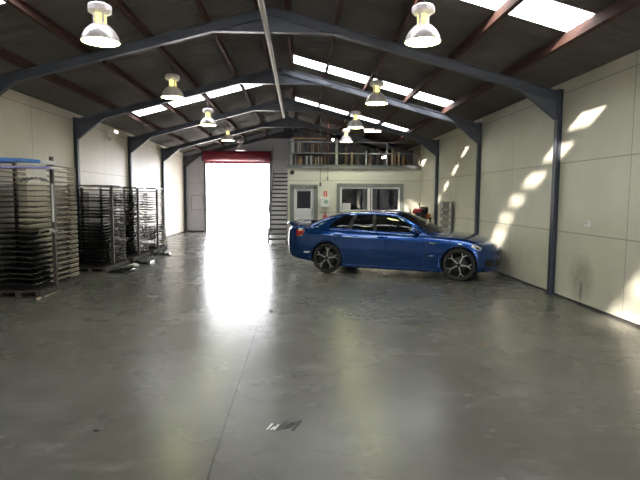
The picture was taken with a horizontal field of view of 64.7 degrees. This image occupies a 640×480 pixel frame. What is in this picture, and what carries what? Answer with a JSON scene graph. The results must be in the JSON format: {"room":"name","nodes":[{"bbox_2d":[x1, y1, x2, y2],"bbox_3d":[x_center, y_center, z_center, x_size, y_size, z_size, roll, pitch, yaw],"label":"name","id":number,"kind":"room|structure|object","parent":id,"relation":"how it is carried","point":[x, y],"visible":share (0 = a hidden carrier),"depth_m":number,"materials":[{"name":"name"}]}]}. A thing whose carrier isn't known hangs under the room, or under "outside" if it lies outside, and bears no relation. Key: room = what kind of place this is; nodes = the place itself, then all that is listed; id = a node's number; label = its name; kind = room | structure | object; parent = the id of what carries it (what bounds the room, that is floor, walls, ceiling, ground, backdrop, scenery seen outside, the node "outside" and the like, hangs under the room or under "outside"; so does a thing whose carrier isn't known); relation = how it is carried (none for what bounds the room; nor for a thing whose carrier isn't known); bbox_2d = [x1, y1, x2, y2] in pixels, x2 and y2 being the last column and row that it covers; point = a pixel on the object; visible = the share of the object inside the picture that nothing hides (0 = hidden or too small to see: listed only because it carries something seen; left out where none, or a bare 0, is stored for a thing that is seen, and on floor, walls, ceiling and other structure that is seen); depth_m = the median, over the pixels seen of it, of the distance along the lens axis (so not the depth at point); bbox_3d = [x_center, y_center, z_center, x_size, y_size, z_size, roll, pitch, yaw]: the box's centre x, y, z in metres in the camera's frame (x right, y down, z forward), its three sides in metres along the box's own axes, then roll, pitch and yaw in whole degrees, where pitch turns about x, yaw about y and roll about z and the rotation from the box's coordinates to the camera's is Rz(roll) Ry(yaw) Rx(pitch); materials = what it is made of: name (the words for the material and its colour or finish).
{"room":"warehouse interior","nodes":[
{"label":"warehouse interior","id":0,"kind":"room"},
{"bbox_2d":[0,89,183,267],"bbox_3d":[-5.851,-1.040,10.148,0.150,3.630,27.150,0,5,-2],"label":"wall","id":1,"kind":"structure","parent":0,"point":[30,127],"depth_m":11.83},
{"bbox_2d":[107,129,117,140],"bbox_3d":[-5.815,-2.944,14.179,0.236,0.307,0.284,0,5,-2],"label":"security light","id":2,"kind":"object","parent":1,"relation":"attached to","point":[113,131],"visible":1,"depth_m":14.12,"materials":[{"name":"white plastic"}]},
{"bbox_2d":[184,128,309,231],"bbox_3d":[-1.407,-2.853,23.731,9.817,4.980,0.150,0,5,-2],"label":"wall","id":3,"kind":"structure","parent":0,"point":[194,171],"depth_m":23.53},
{"bbox_2d":[191,195,203,209],"bbox_3d":[-5.720,-1.750,23.560,0.580,0.700,0.030,0,5,-2],"label":"panel","id":4,"kind":"object","parent":3,"relation":"attached to","point":[197,201],"visible":1,"depth_m":23.56,"materials":[{"name":"metal"}]},
{"bbox_2d":[201,150,271,231],"bbox_3d":[-3.819,-2.223,23.357,3.160,3.760,0.500,0,5,-2],"label":"door","id":5,"kind":"structure","parent":3,"relation":"in","point":[209,157],"depth_m":23.08,"materials":[{"name":"red painted steel"}]},
{"bbox_2d":[0,232,639,479],"bbox_3d":[-0.883,0.881,10.512,10.117,0.200,27.150,0,5,-2],"label":"floor","id":6,"kind":"structure","parent":0,"point":[182,366],"depth_m":4.74,"materials":[{"name":"concrete"}]},
{"bbox_2d":[0,157,82,298],"bbox_3d":[-5.093,-0.276,8.903,1.064,2.330,1.580,0,5,-2],"label":"rack","id":7,"kind":"object","parent":6,"relation":"on","point":[57,283],"visible":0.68,"depth_m":8.95,"materials":[{"name":"metal"}]},
{"bbox_2d":[0,205,50,207],"bbox_3d":[-5.093,-0.589,8.803,0.928,0.032,1.340,0,5,-2],"label":"shelf","id":8,"kind":"object","parent":7,"relation":"on","point":[19,206],"visible":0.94,"depth_m":8.42,"materials":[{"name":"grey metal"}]},
{"bbox_2d":[0,157,54,164],"bbox_3d":[-5.027,-1.299,8.335,1.100,0.094,0.420,0,5,-2],"label":"shelf","id":9,"kind":"object","parent":7,"relation":"attached to","point":[4,159],"visible":1,"depth_m":8.14,"materials":[{"name":"plastic"}]},
{"bbox_2d":[0,220,58,224],"bbox_3d":[-5.081,-0.311,8.725,0.928,0.032,1.340,0,5,-2],"label":"shelf","id":10,"kind":"object","parent":7,"relation":"on","point":[21,222],"visible":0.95,"depth_m":8.47,"materials":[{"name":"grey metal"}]},
{"bbox_2d":[0,210,60,212],"bbox_3d":[-5.084,-0.498,8.835,0.911,0.025,1.220,0,5,-2],"label":"shelf","id":11,"kind":"object","parent":7,"relation":"on","point":[27,211],"visible":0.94,"depth_m":8.53,"materials":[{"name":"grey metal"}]},
{"bbox_2d":[0,225,61,229],"bbox_3d":[-5.086,-0.220,8.751,0.911,0.025,1.220,0,5,-2],"label":"windscreen","id":12,"kind":"object","parent":7,"relation":"on","point":[26,227],"visible":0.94,"depth_m":8.53,"materials":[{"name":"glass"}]},
{"bbox_2d":[0,165,62,169],"bbox_3d":[-4.933,-1.190,8.308,1.205,0.050,0.400,0,5,-2],"label":"shelf","id":13,"kind":"object","parent":7,"relation":"on","point":[1,166],"visible":1,"depth_m":8.13,"materials":[{"name":"grey plastic"}]},
{"bbox_2d":[0,263,65,274],"bbox_3d":[-5.098,0.479,8.798,0.928,0.063,1.340,0,5,-2],"label":"shelf","id":14,"kind":"object","parent":7,"relation":"on","point":[45,267],"visible":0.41,"depth_m":8.35,"materials":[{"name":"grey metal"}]},
{"bbox_2d":[0,253,65,262],"bbox_3d":[-5.100,0.304,8.812,0.911,0.050,1.220,0,5,-2],"label":"windscreen","id":15,"kind":"object","parent":7,"relation":"on","point":[46,256],"visible":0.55,"depth_m":8.50,"materials":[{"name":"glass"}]},
{"bbox_2d":[0,239,65,246],"bbox_3d":[-5.099,0.037,8.761,0.911,0.050,1.220,0,5,-2],"label":"windscreen","id":16,"kind":"object","parent":7,"relation":"on","point":[38,242],"visible":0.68,"depth_m":8.47,"materials":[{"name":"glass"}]},
{"bbox_2d":[0,229,65,235],"bbox_3d":[-5.087,-0.145,8.737,0.924,0.058,1.300,0,5,-2],"label":"windscreen","id":17,"kind":"object","parent":7,"relation":"on","point":[6,232],"visible":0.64,"depth_m":8.35,"materials":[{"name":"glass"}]},
{"bbox_2d":[0,273,66,285],"bbox_3d":[-5.093,0.661,8.818,0.924,0.058,1.300,0,5,-2],"label":"shelf","id":18,"kind":"object","parent":7,"relation":"on","point":[46,278],"visible":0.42,"depth_m":8.39,"materials":[{"name":"grey metal"}]},
{"bbox_2d":[0,268,66,279],"bbox_3d":[-5.092,0.575,8.806,0.911,0.050,1.220,0,5,-2],"label":"shelf","id":19,"kind":"object","parent":7,"relation":"on","point":[47,272],"visible":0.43,"depth_m":8.43,"materials":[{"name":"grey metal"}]},
{"bbox_2d":[0,248,66,257],"bbox_3d":[-5.101,0.206,8.821,0.928,0.063,1.340,0,5,-2],"label":"windscreen","id":20,"kind":"object","parent":7,"relation":"on","point":[45,251],"visible":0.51,"depth_m":8.41,"materials":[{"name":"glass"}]},
{"bbox_2d":[0,244,67,252],"bbox_3d":[-5.085,0.122,8.778,0.924,0.058,1.300,0,5,-2],"label":"windscreen","id":21,"kind":"object","parent":7,"relation":"on","point":[44,246],"visible":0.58,"depth_m":8.44,"materials":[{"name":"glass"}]},
{"bbox_2d":[0,234,67,241],"bbox_3d":[-5.093,-0.056,8.725,0.928,0.063,1.340,0,5,-2],"label":"windscreen","id":22,"kind":"object","parent":7,"relation":"on","point":[21,238],"visible":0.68,"depth_m":8.36,"materials":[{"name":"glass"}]},
{"bbox_2d":[0,215,67,218],"bbox_3d":[-5.080,-0.416,8.911,0.924,0.029,1.300,0,5,-2],"label":"shelf","id":23,"kind":"object","parent":7,"relation":"on","point":[17,216],"visible":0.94,"depth_m":8.60,"materials":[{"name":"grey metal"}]},
{"bbox_2d":[0,190,67,191],"bbox_3d":[-5.096,-0.865,8.863,0.928,0.032,1.340,0,5,-2],"label":"shelf","id":24,"kind":"object","parent":7,"relation":"on","point":[0,190],"visible":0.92,"depth_m":8.38,"materials":[{"name":"grey metal"}]},
{"bbox_2d":[0,259,68,269],"bbox_3d":[-5.081,0.396,8.749,0.924,0.058,1.300,0,5,-2],"label":"shelf","id":25,"kind":"object","parent":7,"relation":"on","point":[11,265],"visible":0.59,"depth_m":8.40,"materials":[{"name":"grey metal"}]},
{"bbox_2d":[0,200,70,201],"bbox_3d":[-5.093,-0.684,8.872,0.924,0.029,1.300,0,5,-2],"label":"shelf","id":26,"kind":"object","parent":7,"relation":"on","point":[7,200],"visible":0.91,"depth_m":8.58,"materials":[{"name":"grey metal"}]},
{"bbox_2d":[3,184,68,186],"bbox_3d":[-5.075,-0.949,8.805,0.924,0.029,1.300,0,5,-2],"label":"shelf","id":27,"kind":"object","parent":7,"relation":"on","point":[18,185],"visible":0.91,"depth_m":8.94,"materials":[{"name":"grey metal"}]},
{"bbox_2d":[15,177,51,182],"bbox_3d":[-4.739,-0.997,8.360,0.442,0.108,0.358,0,5,-2],"label":"plastic wrap","id":28,"kind":"object","parent":27,"relation":"on","point":[26,179],"visible":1,"depth_m":8.28,"materials":[{"name":"plastic"}]},
{"bbox_2d":[5,195,69,196],"bbox_3d":[-5.079,-0.772,8.865,0.911,0.025,1.220,0,5,-2],"label":"shelf","id":29,"kind":"object","parent":7,"relation":"on","point":[5,195],"visible":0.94,"depth_m":8.51,"materials":[{"name":"grey metal"}]},
{"bbox_2d":[60,187,128,271],"bbox_3d":[-5.217,-0.285,11.729,1.000,1.864,1.517,0,5,-2],"label":"rack","id":30,"kind":"object","parent":6,"relation":"on","point":[91,267],"visible":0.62,"depth_m":11.59,"materials":[{"name":"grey metal"}]},
{"bbox_2d":[64,209,109,211],"bbox_3d":[-5.202,-0.690,11.665,0.872,0.042,1.286,0,5,-2],"label":"shelf","id":31,"kind":"object","parent":30,"relation":"on","point":[94,210],"visible":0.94,"depth_m":11.22,"materials":[{"name":"black metal"}]},
{"bbox_2d":[65,212,114,214],"bbox_3d":[-5.210,-0.613,11.660,0.856,0.034,1.171,0,5,-2],"label":"shelf","id":32,"kind":"object","parent":30,"relation":"on","point":[94,213],"visible":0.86,"depth_m":11.30,"materials":[{"name":"black metal"}]},
{"bbox_2d":[66,227,114,231],"bbox_3d":[-5.211,-0.256,11.664,0.872,0.042,1.286,0,5,-2],"label":"shelf","id":33,"kind":"object","parent":30,"relation":"on","point":[106,228],"visible":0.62,"depth_m":11.30,"materials":[{"name":"black metal"}]},
{"bbox_2d":[70,215,110,217],"bbox_3d":[-5.224,-0.545,11.685,0.869,0.038,1.248,0,5,-2],"label":"shelf","id":34,"kind":"object","parent":30,"relation":"on","point":[87,216],"visible":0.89,"depth_m":11.34,"materials":[{"name":"black metal"}]},
{"bbox_2d":[66,236,116,241],"bbox_3d":[-5.223,-0.042,11.699,0.872,0.042,1.286,0,5,-2],"label":"shelf","id":35,"kind":"object","parent":30,"relation":"on","point":[80,238],"visible":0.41,"depth_m":11.30,"materials":[{"name":"black metal"}]},
{"bbox_2d":[66,248,117,253],"bbox_3d":[-5.226,0.251,11.703,0.856,0.034,1.171,0,5,-2],"label":"shelf","id":36,"kind":"object","parent":30,"relation":"on","point":[108,250],"visible":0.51,"depth_m":11.32,"materials":[{"name":"black metal"}]},
{"bbox_2d":[67,233,116,237],"bbox_3d":[-5.208,-0.113,11.696,0.869,0.038,1.248,0,5,-2],"label":"shelf","id":37,"kind":"object","parent":30,"relation":"on","point":[108,234],"visible":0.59,"depth_m":11.40,"materials":[{"name":"black metal"}]},
{"bbox_2d":[66,230,117,234],"bbox_3d":[-5.223,-0.183,11.698,0.856,0.034,1.171,0,5,-2],"label":"shelf","id":38,"kind":"object","parent":30,"relation":"on","point":[107,231],"visible":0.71,"depth_m":11.40,"materials":[{"name":"black metal"}]},
{"bbox_2d":[68,224,115,227],"bbox_3d":[-5.221,-0.327,11.673,0.869,0.038,1.248,0,5,-2],"label":"shelf","id":39,"kind":"object","parent":30,"relation":"on","point":[104,225],"visible":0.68,"depth_m":11.30,"materials":[{"name":"black metal"}]},
{"bbox_2d":[66,221,117,224],"bbox_3d":[-5.218,-0.397,11.671,0.856,0.034,1.171,0,5,-2],"label":"shelf","id":40,"kind":"object","parent":30,"relation":"on","point":[98,222],"visible":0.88,"depth_m":11.39,"materials":[{"name":"black metal"}]},
{"bbox_2d":[65,245,119,250],"bbox_3d":[-5.226,0.171,11.745,0.872,0.042,1.286,0,5,-2],"label":"shelf","id":41,"kind":"object","parent":30,"relation":"on","point":[106,247],"visible":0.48,"depth_m":11.37,"materials":[{"name":"black metal"}]},
{"bbox_2d":[75,206,109,208],"bbox_3d":[-5.202,-0.757,11.630,0.869,0.038,1.248,0,5,-2],"label":"shelf","id":42,"kind":"object","parent":30,"relation":"on","point":[97,207],"visible":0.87,"depth_m":11.29,"materials":[{"name":"black metal"}]},
{"bbox_2d":[66,254,119,260],"bbox_3d":[-5.229,0.388,11.741,0.872,0.042,1.286,0,5,-2],"label":"shelf","id":43,"kind":"object","parent":30,"relation":"on","point":[108,256],"visible":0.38,"depth_m":11.34,"materials":[{"name":"black metal"}]},
{"bbox_2d":[67,239,118,244],"bbox_3d":[-5.212,0.035,11.691,0.856,0.034,1.171,0,5,-2],"label":"shelf","id":44,"kind":"object","parent":30,"relation":"on","point":[106,241],"visible":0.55,"depth_m":11.34,"materials":[{"name":"black metal"}]},
{"bbox_2d":[65,184,121,187],"bbox_3d":[-5.191,-1.248,11.658,0.970,0.064,1.274,0,5,-2],"label":"shelf","id":45,"kind":"object","parent":30,"relation":"on","point":[83,185],"visible":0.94,"depth_m":11.35,"materials":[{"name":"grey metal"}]},
{"bbox_2d":[67,251,121,257],"bbox_3d":[-5.211,0.320,11.716,0.869,0.038,1.248,0,5,-2],"label":"shelf","id":46,"kind":"object","parent":30,"relation":"on","point":[108,253],"visible":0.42,"depth_m":11.32,"materials":[{"name":"black metal"}]},
{"bbox_2d":[67,242,121,247],"bbox_3d":[-5.226,0.099,11.755,0.869,0.038,1.248,0,5,-2],"label":"shelf","id":47,"kind":"object","parent":30,"relation":"on","point":[107,244],"visible":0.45,"depth_m":11.38,"materials":[{"name":"black metal"}]},
{"bbox_2d":[69,257,121,263],"bbox_3d":[-5.218,0.460,11.791,0.856,0.034,1.171,0,5,-2],"label":"shelf","id":48,"kind":"object","parent":30,"relation":"on","point":[107,260],"visible":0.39,"depth_m":11.40,"materials":[{"name":"black metal"}]},
{"bbox_2d":[107,268,134,272],"bbox_3d":[-4.388,0.664,11.232,0.462,0.064,0.650,0,5,-2],"label":"pallet","id":49,"kind":"object","parent":6,"relation":"on","point":[121,270],"visible":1,"depth_m":11.04,"materials":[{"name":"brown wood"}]},
{"bbox_2d":[99,188,150,261],"bbox_3d":[-5.290,-0.443,13.571,1.000,1.864,1.517,0,5,-2],"label":"rack","id":50,"kind":"object","parent":6,"relation":"on","point":[140,254],"visible":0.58,"depth_m":13.41,"materials":[{"name":"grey metal"}]},
{"bbox_2d":[100,218,144,220],"bbox_3d":[-5.284,-0.562,13.540,0.872,0.042,1.286,0,5,-2],"label":"shelf","id":51,"kind":"object","parent":50,"relation":"on","point":[126,219],"visible":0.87,"depth_m":13.19,"materials":[{"name":"black metal"}]},
{"bbox_2d":[114,239,144,243],"bbox_3d":[-5.285,0.018,13.540,0.869,0.038,1.248,0,5,-2],"label":"shelf","id":52,"kind":"object","parent":50,"relation":"on","point":[127,241],"visible":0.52,"depth_m":13.44,"materials":[{"name":"black metal"}]},
{"bbox_2d":[130,260,154,264],"bbox_3d":[-4.446,0.544,12.675,0.501,0.056,0.732,0,5,-8],"label":"pallet","id":53,"kind":"object","parent":6,"relation":"on","point":[149,262],"visible":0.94,"depth_m":12.53,"materials":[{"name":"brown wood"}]},
{"bbox_2d":[123,189,166,253],"bbox_3d":[-5.362,-0.597,15.363,1.000,1.864,1.517,0,5,-2],"label":"rack","id":54,"kind":"object","parent":6,"relation":"on","point":[158,247],"visible":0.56,"depth_m":15.21,"materials":[{"name":"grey metal"}]},
{"bbox_2d":[154,251,170,255],"bbox_3d":[-4.544,0.370,14.615,0.464,0.070,0.804,-1,5,-14],"label":"windscreen","id":55,"kind":"object","parent":6,"relation":"on","point":[159,252],"visible":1,"depth_m":14.37,"materials":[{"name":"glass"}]},
{"bbox_2d":[183,130,296,231],"bbox_3d":[-1.402,-2.737,23.603,9.809,4.772,0.150,0,5,-2],"label":"frame","id":56,"kind":"object","parent":6,"relation":"on","point":[288,134],"visible":0.5,"depth_m":23.37,"materials":[{"name":"blue metal"}]},
{"bbox_2d":[72,66,482,234],"bbox_3d":[-0.948,-1.765,12.276,9.809,4.772,0.150,0,5,-2],"label":"frame","id":57,"kind":"object","parent":6,"relation":"on","point":[82,126],"visible":0.71,"depth_m":12.10,"materials":[{"name":"blue metal"}]},
{"bbox_2d":[284,0,295,130],"bbox_3d":[-0.595,-3.988,10.105,0.100,0.175,26.830,0,5,-2],"label":"roof purlin","id":58,"kind":"structure","parent":57,"relation":"attached to","point":[287,2],"depth_m":10.80,"materials":[{"name":"metal"}]},
{"bbox_2d":[268,147,287,242],"bbox_3d":[-1.609,-1.925,19.906,0.681,3.780,3.632,0,5,-2],"label":"stair","id":59,"kind":"structure","parent":6,"relation":"on","point":[270,193],"depth_m":19.51,"materials":[{"name":"grey metal"}]},
{"bbox_2d":[0,6,563,294],"bbox_3d":[-0.795,-1.439,8.480,9.809,4.772,0.150,0,5,-2],"label":"frame","id":60,"kind":"object","parent":6,"relation":"on","point":[280,21],"visible":1,"depth_m":8.32,"materials":[{"name":"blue metal"}]},
{"bbox_2d":[127,97,438,224],"bbox_3d":[-1.100,-2.091,16.071,9.809,4.772,0.150,0,5,-2],"label":"frame","id":61,"kind":"object","parent":6,"relation":"on","point":[135,142],"visible":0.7,"depth_m":15.89,"materials":[{"name":"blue metal"}]},
{"bbox_2d":[258,0,284,117],"bbox_3d":[-0.835,-3.305,7.769,0.084,0.094,18.100,0,5,-2],"label":"pipe","id":62,"kind":"object","parent":61,"relation":"attached to","point":[260,2],"visible":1,"depth_m":8.81,"materials":[{"name":"metal"}]},
{"bbox_2d":[266,419,301,430],"bbox_3d":[-0.262,1.363,3.736,0.237,0.003,0.194,1,5,6],"label":"floor plate","id":63,"kind":"object","parent":6,"relation":"on","point":[289,424],"visible":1,"depth_m":3.71,"materials":[{"name":"grey metal"}]},
{"bbox_2d":[161,117,412,238],"bbox_3d":[-1.252,-2.417,19.867,9.809,4.772,0.150,0,5,-2],"label":"frame","id":64,"kind":"object","parent":6,"relation":"on","point":[287,122],"visible":0.68,"depth_m":19.67,"materials":[{"name":"blue metal"}]},
{"bbox_2d":[2,0,223,145],"bbox_3d":[-3.894,-3.257,10.036,0.100,0.175,26.830,0,5,-2],"label":"roof purlin","id":65,"kind":"structure","parent":64,"relation":"attached to","point":[22,6],"depth_m":8.00,"materials":[{"name":"metal"}]},
{"bbox_2d":[335,0,422,137],"bbox_3d":[1.181,-3.510,10.218,0.100,0.175,26.830,0,5,-2],"label":"roof purlin","id":66,"kind":"structure","parent":64,"relation":"attached to","point":[409,15],"depth_m":9.15,"materials":[{"name":"metal"}]},
{"bbox_2d":[340,122,351,142],"bbox_3d":[0.918,-3.840,17.687,0.450,0.806,0.450,0,5,-2],"label":"lamp","id":67,"kind":"object","parent":66,"relation":"hanging from","point":[345,139],"visible":0.99,"depth_m":17.59,"materials":[{"name":"white metal"}]},
{"bbox_2d":[347,103,363,128],"bbox_3d":[0.980,-3.518,13.900,0.450,0.851,0.450,0,5,-2],"label":"lamp","id":68,"kind":"object","parent":66,"relation":"hanging from","point":[355,123],"visible":1,"depth_m":13.81,"materials":[{"name":"white metal"}]},
{"bbox_2d":[365,59,387,105],"bbox_3d":[1.133,-3.169,10.069,0.450,0.891,0.450,0,5,-2],"label":"lamp","id":69,"kind":"object","parent":66,"relation":"hanging from","point":[376,98],"visible":1,"depth_m":9.99,"materials":[{"name":"white metal"}]},
{"bbox_2d":[404,0,440,47],"bbox_3d":[1.285,-2.879,6.283,0.450,0.821,0.450,0,5,-2],"label":"lamp","id":70,"kind":"object","parent":66,"relation":"hanging from","point":[423,34],"visible":1,"depth_m":6.20,"materials":[{"name":"white metal"}]},
{"bbox_2d":[288,210,501,280],"bbox_3d":[1.607,0.017,11.494,4.780,1.385,1.998,2,5,19],"label":"car","id":71,"kind":"object","parent":6,"relation":"on","point":[373,239],"visible":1,"depth_m":10.75,"materials":[{"name":"blue paint"}]},
{"bbox_2d":[296,229,304,235],"bbox_3d":[-0.449,-0.167,11.393,0.236,0.165,0.059,2,5,21],"label":"tail lamp","id":72,"kind":"object","parent":71,"relation":"attached to","point":[299,232],"depth_m":11.37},
{"bbox_2d":[495,256,501,266],"bbox_3d":[3.793,0.433,10.715,0.108,0.145,1.000,2,5,21],"label":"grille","id":73,"kind":"object","parent":71,"relation":"attached to","point":[497,259],"depth_m":10.34,"materials":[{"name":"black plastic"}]},
{"bbox_2d":[440,202,452,230],"bbox_3d":[3.692,-0.369,15.184,0.240,1.550,1.200,0,5,-2],"label":"rack","id":74,"kind":"object","parent":6,"relation":"on","point":[446,210],"visible":0.64,"depth_m":15.02,"materials":[{"name":"metal"}]},
{"bbox_3d":[3.209,-0.263,17.082,0.950,1.010,0.700,0,5,-2],"label":"bench","id":75,"kind":"object","parent":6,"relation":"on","visible":0},
{"bbox_2d":[412,207,427,217],"bbox_3d":[3.325,-0.929,16.829,0.512,0.361,0.250,0,5,-2],"label":"grinder","id":76,"kind":"object","parent":75,"relation":"on","point":[421,211],"visible":0.96,"depth_m":16.72,"materials":[{"name":"red paint"}]},
{"bbox_3d":[-0.491,-0.788,0.889,9.809,4.772,0.150,0,5,-2],"label":"frame","id":77,"kind":"object","parent":6,"relation":"on","visible":0},
{"bbox_2d":[109,0,246,140],"bbox_3d":[-2.894,-3.520,10.053,0.100,0.175,26.830,0,5,-2],"label":"roof purlin","id":78,"kind":"structure","parent":77,"relation":"attached to","point":[120,5],"depth_m":9.34,"materials":[{"name":"metal"}]},
{"bbox_2d":[80,0,119,47],"bbox_3d":[-2.672,-2.856,6.127,0.450,0.894,0.450,0,5,-2],"label":"lamp","id":79,"kind":"object","parent":78,"relation":"hanging from","point":[98,33],"visible":1,"depth_m":6.05,"materials":[{"name":"white"}]},
{"bbox_2d":[161,57,184,99],"bbox_3d":[-2.893,-3.202,9.905,0.450,0.815,0.450,0,5,-2],"label":"lamp","id":80,"kind":"object","parent":78,"relation":"hanging from","point":[172,92],"visible":0.98,"depth_m":9.82,"materials":[{"name":"white metal"}]},
{"bbox_2d":[200,102,215,125],"bbox_3d":[-3.047,-3.531,13.738,0.450,0.815,0.450,0,5,-2],"label":"lamp","id":81,"kind":"object","parent":78,"relation":"hanging from","point":[207,120],"visible":0.98,"depth_m":13.64,"materials":[{"name":"white metal"}]},
{"bbox_2d":[221,122,233,140],"bbox_3d":[-3.199,-3.855,17.521,0.450,0.815,0.450,0,5,-2],"label":"lamp","id":82,"kind":"object","parent":78,"relation":"hanging from","point":[227,137],"visible":1,"depth_m":17.42,"materials":[{"name":"white metal"}]},
{"bbox_2d":[235,133,245,150],"bbox_3d":[-3.351,-4.180,21.304,0.450,0.815,0.450,0,5,-2],"label":"lamp","id":83,"kind":"object","parent":78,"relation":"hanging from","point":[239,147],"visible":0.98,"depth_m":21.22,"materials":[{"name":"white metal"}]},
{"bbox_2d":[0,0,639,154],"bbox_3d":[-0.857,-3.482,10.139,10.117,1.358,27.150,0,5,-2],"label":"ceiling","id":84,"kind":"structure","parent":0,"point":[513,39],"depth_m":9.61,"materials":[{"name":"metal"}]},
{"bbox_2d":[0,46,203,150],"bbox_3d":[-4.855,-3.004,10.019,0.100,0.175,26.830,0,5,-2],"label":"roof purlin","id":85,"kind":"structure","parent":84,"relation":"attached to","point":[6,55],"depth_m":10.16,"materials":[{"name":"metal"}]},
{"bbox_2d":[132,84,262,115],"bbox_3d":[-3.064,-3.932,13.778,3.880,1.044,0.650,0,5,-2],"label":"window","id":86,"kind":"structure","parent":84,"relation":"attached to","point":[237,87],"depth_m":13.79,"materials":[{"name":"white"}]},
{"bbox_2d":[194,0,267,134],"bbox_3d":[-1.923,-3.776,10.070,0.100,0.175,26.830,0,5,-2],"label":"roof purlin","id":87,"kind":"structure","parent":84,"relation":"attached to","point":[198,3],"depth_m":10.10,"materials":[{"name":"metal"}]},
{"bbox_2d":[319,128,320,185],"bbox_3d":[0.018,-3.161,17.609,0.060,2.576,0.060,0,5,-2],"label":"power cord","id":88,"kind":"object","parent":84,"relation":"hanging from","point":[320,128],"visible":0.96,"depth_m":17.63,"materials":[{"name":"grey plastic"}]},
{"bbox_2d":[313,0,343,131],"bbox_3d":[0.213,-3.770,10.157,0.100,0.175,26.830,0,5,-2],"label":"roof purlin","id":89,"kind":"structure","parent":84,"relation":"attached to","point":[340,5],"depth_m":9.81,"materials":[{"name":"metal"}]},
{"bbox_2d":[295,97,408,130],"bbox_3d":[1.037,-4.131,16.688,3.690,0.993,0.650,0,5,-2],"label":"window","id":90,"kind":"structure","parent":84,"relation":"attached to","point":[296,98],"depth_m":16.64,"materials":[{"name":"white"}]},
{"bbox_2d":[294,55,452,106],"bbox_3d":[1.230,-3.718,11.884,3.690,0.993,0.640,0,5,-2],"label":"window","id":91,"kind":"structure","parent":84,"relation":"attached to","point":[298,60],"depth_m":11.87,"materials":[{"name":"white"}]},
{"bbox_2d":[357,0,523,143],"bbox_3d":[2.178,-3.241,10.281,0.100,0.175,26.830,0,5,-2],"label":"roof purlin","id":92,"kind":"structure","parent":84,"relation":"attached to","point":[508,6],"depth_m":7.75,"materials":[{"name":"metal"}]},
{"bbox_2d":[379,0,639,149],"bbox_3d":[3.136,-2.983,10.341,0.100,0.175,26.830,0,5,-2],"label":"roof purlin","id":93,"kind":"structure","parent":84,"relation":"attached to","point":[619,7],"depth_m":7.07,"materials":[{"name":"metal"}]},
{"bbox_2d":[463,0,593,31],"bbox_3d":[1.455,-3.238,6.285,3.690,0.993,0.650,0,5,-2],"label":"window","id":94,"kind":"structure","parent":84,"relation":"attached to","point":[549,13],"depth_m":6.40,"materials":[{"name":"white"}]},
{"bbox_2d":[288,168,420,242],"bbox_3d":[1.261,-1.252,18.586,4.892,2.700,0.120,0,5,-2],"label":"wall","id":95,"kind":"structure","parent":0,"point":[411,178],"depth_m":18.46,"materials":[{"name":"paint"}]},
{"bbox_2d":[290,184,317,226],"bbox_3d":[-0.594,-0.965,18.498,1.020,2.120,0.156,0,5,-2],"label":"door","id":96,"kind":"structure","parent":95,"relation":"in","point":[303,197],"depth_m":18.46,"materials":[{"name":"grey plastic"}]},
{"bbox_2d":[321,198,329,206],"bbox_3d":[0.192,-1.353,18.403,0.310,0.320,0.140,0,5,-2],"label":"box","id":97,"kind":"object","parent":95,"relation":"attached to","point":[325,202],"visible":1,"depth_m":18.34,"materials":[{"name":"white plastic"}]},
{"bbox_2d":[287,164,420,168],"bbox_3d":[1.251,-2.660,18.415,4.892,0.135,0.180,0,5,-2],"label":"trim","id":98,"kind":"structure","parent":95,"relation":"attached to","point":[288,165],"depth_m":18.34,"materials":[{"name":"grey paint"}]},
{"bbox_2d":[288,141,419,165],"bbox_3d":[1.259,-3.142,18.364,4.804,0.835,0.044,0,5,-2],"label":"gallery railing","id":99,"kind":"object","parent":98,"relation":"on","point":[335,153],"visible":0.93,"depth_m":18.33,"materials":[{"name":"metal"}]},
{"bbox_2d":[337,183,403,213],"bbox_3d":[1.832,-1.492,18.558,2.450,1.150,0.140,0,5,-2],"label":"window","id":100,"kind":"structure","parent":95,"relation":"in","point":[360,196],"depth_m":18.53,"materials":[{"name":"glass"}]},
{"bbox_2d":[397,50,639,324],"bbox_3d":[4.108,-1.013,10.550,0.150,3.630,27.150,0,5,-2],"label":"wall","id":101,"kind":"structure","parent":0,"point":[598,265],"depth_m":8.38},
{"bbox_2d":[494,270,639,327],"bbox_3d":[4.123,1.008,8.012,0.011,0.035,21.450,0,5,-2],"label":"baseboard","id":102,"kind":"structure","parent":101,"relation":"attached to","point":[540,288],"depth_m":8.02,"materials":[{"name":"grey plastic"}]},
{"bbox_3d":[1.163,-2.889,21.119,4.892,0.130,5.250,0,5,-2],"label":"floor","id":103,"kind":"structure","parent":0,"visible":0},
{"bbox_2d":[291,138,337,163],"bbox_3d":[-0.220,-3.319,19.294,1.740,1.020,0.600,0,5,-2],"label":"storage shelf","id":104,"kind":"object","parent":103,"relation":"on","point":[292,153],"visible":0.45,"depth_m":19.31,"materials":[{"name":"metal"}]},
{"bbox_2d":[292,137,325,139],"bbox_3d":[-0.416,-3.863,19.239,1.300,0.070,0.100,0,5,-3],"label":"long timber","id":105,"kind":"object","parent":104,"relation":"on","point":[303,138],"visible":0.96,"depth_m":19.19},
{"bbox_2d":[294,132,406,164],"bbox_3d":[1.246,-3.576,20.184,4.600,1.390,0.098,0,5,-2],"label":"tarp","id":106,"kind":"object","parent":103,"relation":"on","point":[330,147],"visible":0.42,"depth_m":20.18,"materials":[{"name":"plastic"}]},
{"label":"outside","id":107,"kind":"structure","parent":0,"visible":0},
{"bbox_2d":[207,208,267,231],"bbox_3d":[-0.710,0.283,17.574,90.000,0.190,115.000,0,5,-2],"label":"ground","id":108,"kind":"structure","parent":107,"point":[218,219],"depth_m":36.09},
{"bbox_3d":[-0.643,-1.113,4.684,9.809,4.772,0.150,0,5,-2],"label":"frame","id":109,"kind":"object","parent":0,"visible":0},
{"bbox_2d":[253,0,284,130],"bbox_3d":[-1.112,-3.989,10.085,0.100,0.175,26.830,0,5,-2],"label":"roof purlin","id":110,"kind":"structure","parent":109,"relation":"attached to","point":[256,5],"depth_m":10.56,"materials":[{"name":"metal"}]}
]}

